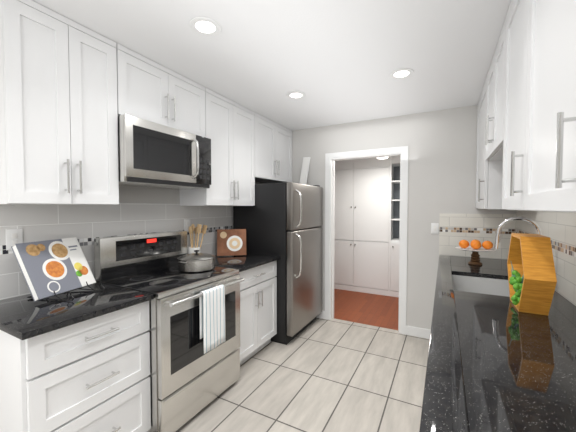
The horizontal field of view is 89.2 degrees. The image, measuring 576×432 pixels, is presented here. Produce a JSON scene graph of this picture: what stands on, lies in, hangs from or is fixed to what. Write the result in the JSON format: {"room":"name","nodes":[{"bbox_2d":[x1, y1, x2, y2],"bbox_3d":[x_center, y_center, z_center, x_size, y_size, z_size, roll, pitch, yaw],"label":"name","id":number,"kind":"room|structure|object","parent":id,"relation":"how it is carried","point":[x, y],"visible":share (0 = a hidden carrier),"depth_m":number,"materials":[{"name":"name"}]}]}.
{"room":"kitchen","nodes":[
{"label":"kitchen","id":0,"kind":"room"},
{"bbox_2d":[0,182,267,299],"bbox_3d":[-1.456,0.145,1.924,0.127,2.445,5.207,1,2,28],"label":"wall","id":1,"kind":"structure","parent":0,"point":[140,210],"depth_m":2.07,"materials":[{"name":"grey tile"}]},
{"bbox_2d":[6,229,22,249],"bbox_3d":[-1.532,0.131,1.637,0.008,0.115,0.072,1,2,28],"label":"electrical outlet","id":2,"kind":"object","parent":1,"relation":"attached to","point":[14,237],"visible":0.94,"depth_m":1.63,"materials":[{"name":"white plastic"}]},
{"bbox_2d":[0,0,118,204],"bbox_3d":[-1.312,-0.566,1.656,0.367,1.001,0.526,1,2,28],"label":"upper cabinet","id":3,"kind":"object","parent":1,"relation":"attached to","point":[58,115],"visible":1,"depth_m":1.53,"materials":[{"name":"white wood"}]},
{"bbox_2d":[116,43,205,136],"bbox_3d":[-1.007,-0.864,2.217,0.367,0.438,0.754,1,2,28],"label":"upper cabinet","id":4,"kind":"object","parent":1,"relation":"attached to","point":[150,90],"visible":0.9,"depth_m":2.07,"materials":[{"name":"white wood"}]},
{"bbox_2d":[118,114,210,189],"bbox_3d":[-0.973,-0.433,2.211,0.444,0.414,0.752,1,2,28],"label":"microwave","id":5,"kind":"object","parent":1,"relation":"attached to","point":[153,155],"visible":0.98,"depth_m":2.03,"materials":[{"name":"silver metal"}]},
{"bbox_2d":[184,219,189,231],"bbox_3d":[-0.942,0.089,2.738,0.008,0.115,0.072,1,2,28],"label":"electrical outlet","id":6,"kind":"object","parent":1,"relation":"attached to","point":[186,224],"visible":0.71,"depth_m":2.73,"materials":[{"name":"white plastic"}]},
{"bbox_2d":[180,88,254,205],"bbox_3d":[-0.655,-0.601,2.882,0.367,1.001,0.724,1,2,28],"label":"upper cabinet","id":7,"kind":"object","parent":1,"relation":"attached to","point":[230,128],"visible":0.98,"depth_m":2.76,"materials":[{"name":"white wood"}]},
{"bbox_2d":[255,113,291,183],"bbox_3d":[-0.276,-0.777,3.584,0.367,0.691,0.869,1,2,28],"label":"upper cabinet","id":8,"kind":"object","parent":1,"relation":"attached to","point":[273,152],"visible":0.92,"depth_m":3.47,"materials":[{"name":"white wood"}]},
{"bbox_2d":[32,0,510,130],"bbox_3d":[-0.199,-1.087,1.214,2.980,0.060,5.207,1,2,28],"label":"ceiling","id":9,"kind":"structure","parent":0,"point":[336,62],"depth_m":1.88,"materials":[{"name":"white paint"}]},
{"bbox_2d":[189,17,220,35],"bbox_3d":[-0.466,-1.066,1.649,0.176,0.006,0.176,1,2,28],"label":"recessed light","id":10,"kind":"object","parent":9,"relation":"in","point":[204,26],"visible":1,"depth_m":1.64,"materials":[{"name":"white plastic"}]},
{"bbox_2d":[286,91,305,98],"bbox_3d":[0.072,-1.095,2.653,0.176,0.006,0.176,1,2,28],"label":"recessed light","id":11,"kind":"object","parent":9,"relation":"in","point":[295,95],"visible":1,"depth_m":2.65,"materials":[{"name":"white plastic"}]},
{"bbox_2d":[389,68,413,78],"bbox_3d":[0.866,-1.083,2.228,0.176,0.006,0.176,1,2,28],"label":"recessed light","id":12,"kind":"object","parent":9,"relation":"in","point":[403,73],"visible":1,"depth_m":2.22,"materials":[{"name":"white plastic"}]},
{"bbox_2d":[176,289,429,431],"bbox_3d":[0.013,1.390,2.190,3.460,0.060,7.000,1,2,28],"label":"floor","id":13,"kind":"structure","parent":0,"point":[326,375],"depth_m":2.39,"materials":[{"name":"tile"}]},
{"bbox_2d":[0,301,150,431],"bbox_3d":[-1.205,0.933,1.608,0.643,0.888,0.586,1,2,28],"label":"base cabinet","id":14,"kind":"object","parent":13,"relation":"on","point":[91,375],"visible":0.92,"depth_m":1.41,"materials":[{"name":"white wood"}]},
{"bbox_2d":[94,231,243,431],"bbox_3d":[-0.824,0.753,2.166,0.729,1.215,0.755,1,2,28],"label":"stove","id":15,"kind":"object","parent":13,"relation":"on","point":[189,379],"visible":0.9,"depth_m":1.97,"materials":[{"name":"silver metal"}]},
{"bbox_2d":[177,250,214,272],"bbox_3d":[-0.737,0.351,2.360,0.292,0.155,0.348,1,2,28],"label":"pot","id":16,"kind":"object","parent":15,"relation":"on","point":[196,262],"visible":1,"depth_m":2.25,"materials":[{"name":"silver metal"}]},
{"bbox_2d":[199,284,224,353],"bbox_3d":[-0.512,0.693,1.994,0.045,0.406,0.205,1,2,28],"label":"towel","id":17,"kind":"object","parent":15,"relation":"hanging from","point":[212,315],"visible":1,"depth_m":1.96,"materials":[{"name":"white fabric"}]},
{"bbox_2d":[238,260,276,364],"bbox_3d":[-0.534,0.896,2.860,0.643,0.888,0.724,1,2,28],"label":"base cabinet","id":18,"kind":"object","parent":13,"relation":"on","point":[258,308],"visible":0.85,"depth_m":2.73,"materials":[{"name":"white wood"}]},
{"bbox_2d":[0,253,280,339],"bbox_3d":[-0.853,0.453,2.243,0.641,0.030,2.093,1,2,28],"label":"countertop","id":19,"kind":"structure","parent":18,"relation":"on","point":[23,317],"depth_m":1.51,"materials":[{"name":"black stone"}]},
{"bbox_2d":[11,237,104,301],"bbox_3d":[-1.274,0.297,1.683,0.314,0.311,0.350,0,2,12],"label":"cookbook","id":20,"kind":"object","parent":19,"relation":"on","point":[51,268],"visible":1,"depth_m":1.65,"materials":[{"name":"white paper"}]},
{"bbox_2d":[188,224,206,253],"bbox_3d":[-0.841,0.248,2.689,0.144,0.352,0.154,1,2,28],"label":"utensil crock","id":21,"kind":"object","parent":19,"relation":"on","point":[191,230],"visible":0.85,"depth_m":2.66,"materials":[{"name":"white ceramic"}]},
{"bbox_2d":[217,229,245,255],"bbox_3d":[-0.589,0.276,3.060,0.300,0.273,0.068,0,2,-12],"label":"print","id":22,"kind":"object","parent":19,"relation":"on","point":[231,242],"visible":1,"depth_m":3.05,"materials":[{"name":"brown paper"}]},
{"bbox_2d":[233,182,321,344],"bbox_3d":[-0.062,0.472,3.482,0.823,1.700,0.826,1,2,28],"label":"fridge","id":23,"kind":"object","parent":13,"relation":"on","point":[283,221],"visible":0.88,"depth_m":3.10,"materials":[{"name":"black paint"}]},
{"bbox_2d":[299,157,309,183],"bbox_3d":[0.215,-0.566,3.773,0.127,0.399,0.092,1,2,28],"label":"tray","id":24,"kind":"object","parent":23,"relation":"on","point":[304,170],"visible":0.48,"depth_m":3.77,"materials":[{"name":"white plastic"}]},
{"bbox_2d":[334,156,399,296],"bbox_3d":[1.399,0.159,5.019,3.100,2.236,0.462,1,2,28],"label":"built-in cabinet","id":25,"kind":"object","parent":13,"relation":"on","point":[367,215],"visible":0.46,"depth_m":4.86,"materials":[{"name":"white wood"}]},
{"bbox_3d":[0.941,0.945,1.188,0.643,0.888,4.032,1,2,28],"label":"base cabinet","id":26,"kind":"object","parent":13,"relation":"on","visible":0},
{"bbox_2d":[419,255,575,431],"bbox_3d":[0.935,0.484,1.174,0.641,0.030,4.028,1,2,28],"label":"countertop","id":27,"kind":"structure","parent":26,"relation":"on","point":[496,363],"depth_m":0.95,"materials":[{"name":"black stone"}]},
{"bbox_2d":[455,246,496,264],"bbox_3d":[1.662,0.357,2.592,0.310,0.140,0.310,1,2,28],"label":"cake stand","id":28,"kind":"object","parent":27,"relation":"on","point":[475,258],"visible":0.9,"depth_m":2.57,"materials":[{"name":"brown wood"}]},
{"bbox_2d":[459,240,468,247],"bbox_3d":[1.580,0.251,2.622,0.081,0.078,0.082,1,2,28],"label":"orange","id":29,"kind":"object","parent":28,"relation":"on","point":[463,243],"visible":1,"depth_m":2.60,"materials":[{"name":"orange food"}]},
{"bbox_2d":[470,240,480,248],"bbox_3d":[1.646,0.253,2.558,0.081,0.078,0.082,1,2,28],"label":"orange","id":30,"kind":"object","parent":28,"relation":"on","point":[475,244],"visible":1,"depth_m":2.53,"materials":[{"name":"orange food"}]},
{"bbox_2d":[482,241,492,248],"bbox_3d":[1.740,0.253,2.548,0.081,0.078,0.082,1,2,28],"label":"orange","id":31,"kind":"object","parent":28,"relation":"on","point":[487,244],"visible":1,"depth_m":2.52,"materials":[{"name":"orange food"}]},
{"bbox_2d":[452,275,509,296],"bbox_3d":[1.326,0.579,1.962,0.412,0.202,0.660,1,2,28],"label":"sink","id":32,"kind":"object","parent":27,"relation":"in","point":[491,286],"visible":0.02,"depth_m":2.23,"materials":[{"name":"silver metal"}]},
{"bbox_2d":[494,216,541,248],"bbox_3d":[1.449,0.226,1.827,0.261,0.446,0.118,1,2,28],"label":"faucet","id":33,"kind":"object","parent":27,"relation":"on","point":[497,242],"visible":0.38,"depth_m":1.87,"materials":[{"name":"silver metal"}]},
{"bbox_2d":[507,233,556,315],"bbox_3d":[1.204,0.278,1.474,0.141,0.364,0.420,1,2,28],"label":"planter","id":34,"kind":"object","parent":27,"relation":"on","point":[532,280],"visible":1,"depth_m":1.35,"materials":[{"name":"brown wood"}]},
{"bbox_2d":[292,105,515,329],"bbox_3d":[1.000,0.099,3.488,2.740,2.445,0.127,1,2,28],"label":"wall","id":35,"kind":"structure","parent":0,"point":[442,148],"depth_m":3.15,"materials":[{"name":"grey paint"}]},
{"bbox_2d":[325,146,407,334],"bbox_3d":[0.928,0.271,3.530,0.968,2.100,0.141,1,2,28],"label":"door frame","id":36,"kind":"structure","parent":35,"relation":"attached to","point":[332,158],"depth_m":3.47,"materials":[{"name":"white wood"}]},
{"bbox_2d":[317,310,430,338],"bbox_3d":[0.700,1.269,3.612,2.125,0.100,0.013,1,2,28],"label":"baseboard","id":37,"kind":"structure","parent":35,"relation":"attached to","point":[417,332],"depth_m":3.23,"materials":[{"name":"white wood"}]},
{"bbox_2d":[431,223,438,233],"bbox_3d":[1.566,0.133,3.116,0.072,0.115,0.008,1,2,28],"label":"switch plate","id":38,"kind":"object","parent":35,"relation":"attached to","point":[434,228],"visible":1,"depth_m":3.11,"materials":[{"name":"white plastic"}]},
{"bbox_2d":[515,210,575,305],"bbox_3d":[1.058,0.184,0.577,0.127,2.445,5.207,1,2,28],"label":"wall","id":39,"kind":"structure","parent":0,"point":[558,229],"depth_m":1.70,"materials":[{"name":"white tile"}]},
{"bbox_2d":[476,77,502,208],"bbox_3d":[1.841,-0.576,2.534,0.367,1.031,0.731,1,2,28],"label":"upper cabinet","id":40,"kind":"object","parent":39,"relation":"attached to","point":[489,175],"visible":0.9,"depth_m":2.32,"materials":[{"name":"white wood"}]},
{"bbox_2d":[485,18,505,160],"bbox_3d":[1.479,-0.744,1.853,0.367,0.656,0.790,1,2,28],"label":"upper cabinet","id":41,"kind":"object","parent":39,"relation":"attached to","point":[494,126],"visible":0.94,"depth_m":1.86,"materials":[{"name":"white wood"}]},
{"bbox_2d":[502,0,575,212],"bbox_3d":[1.042,-0.533,1.043,0.367,1.031,1.048,1,2,28],"label":"upper cabinet","id":42,"kind":"object","parent":39,"relation":"attached to","point":[539,152],"visible":1,"depth_m":1.00,"materials":[{"name":"white wood"}]}
]}

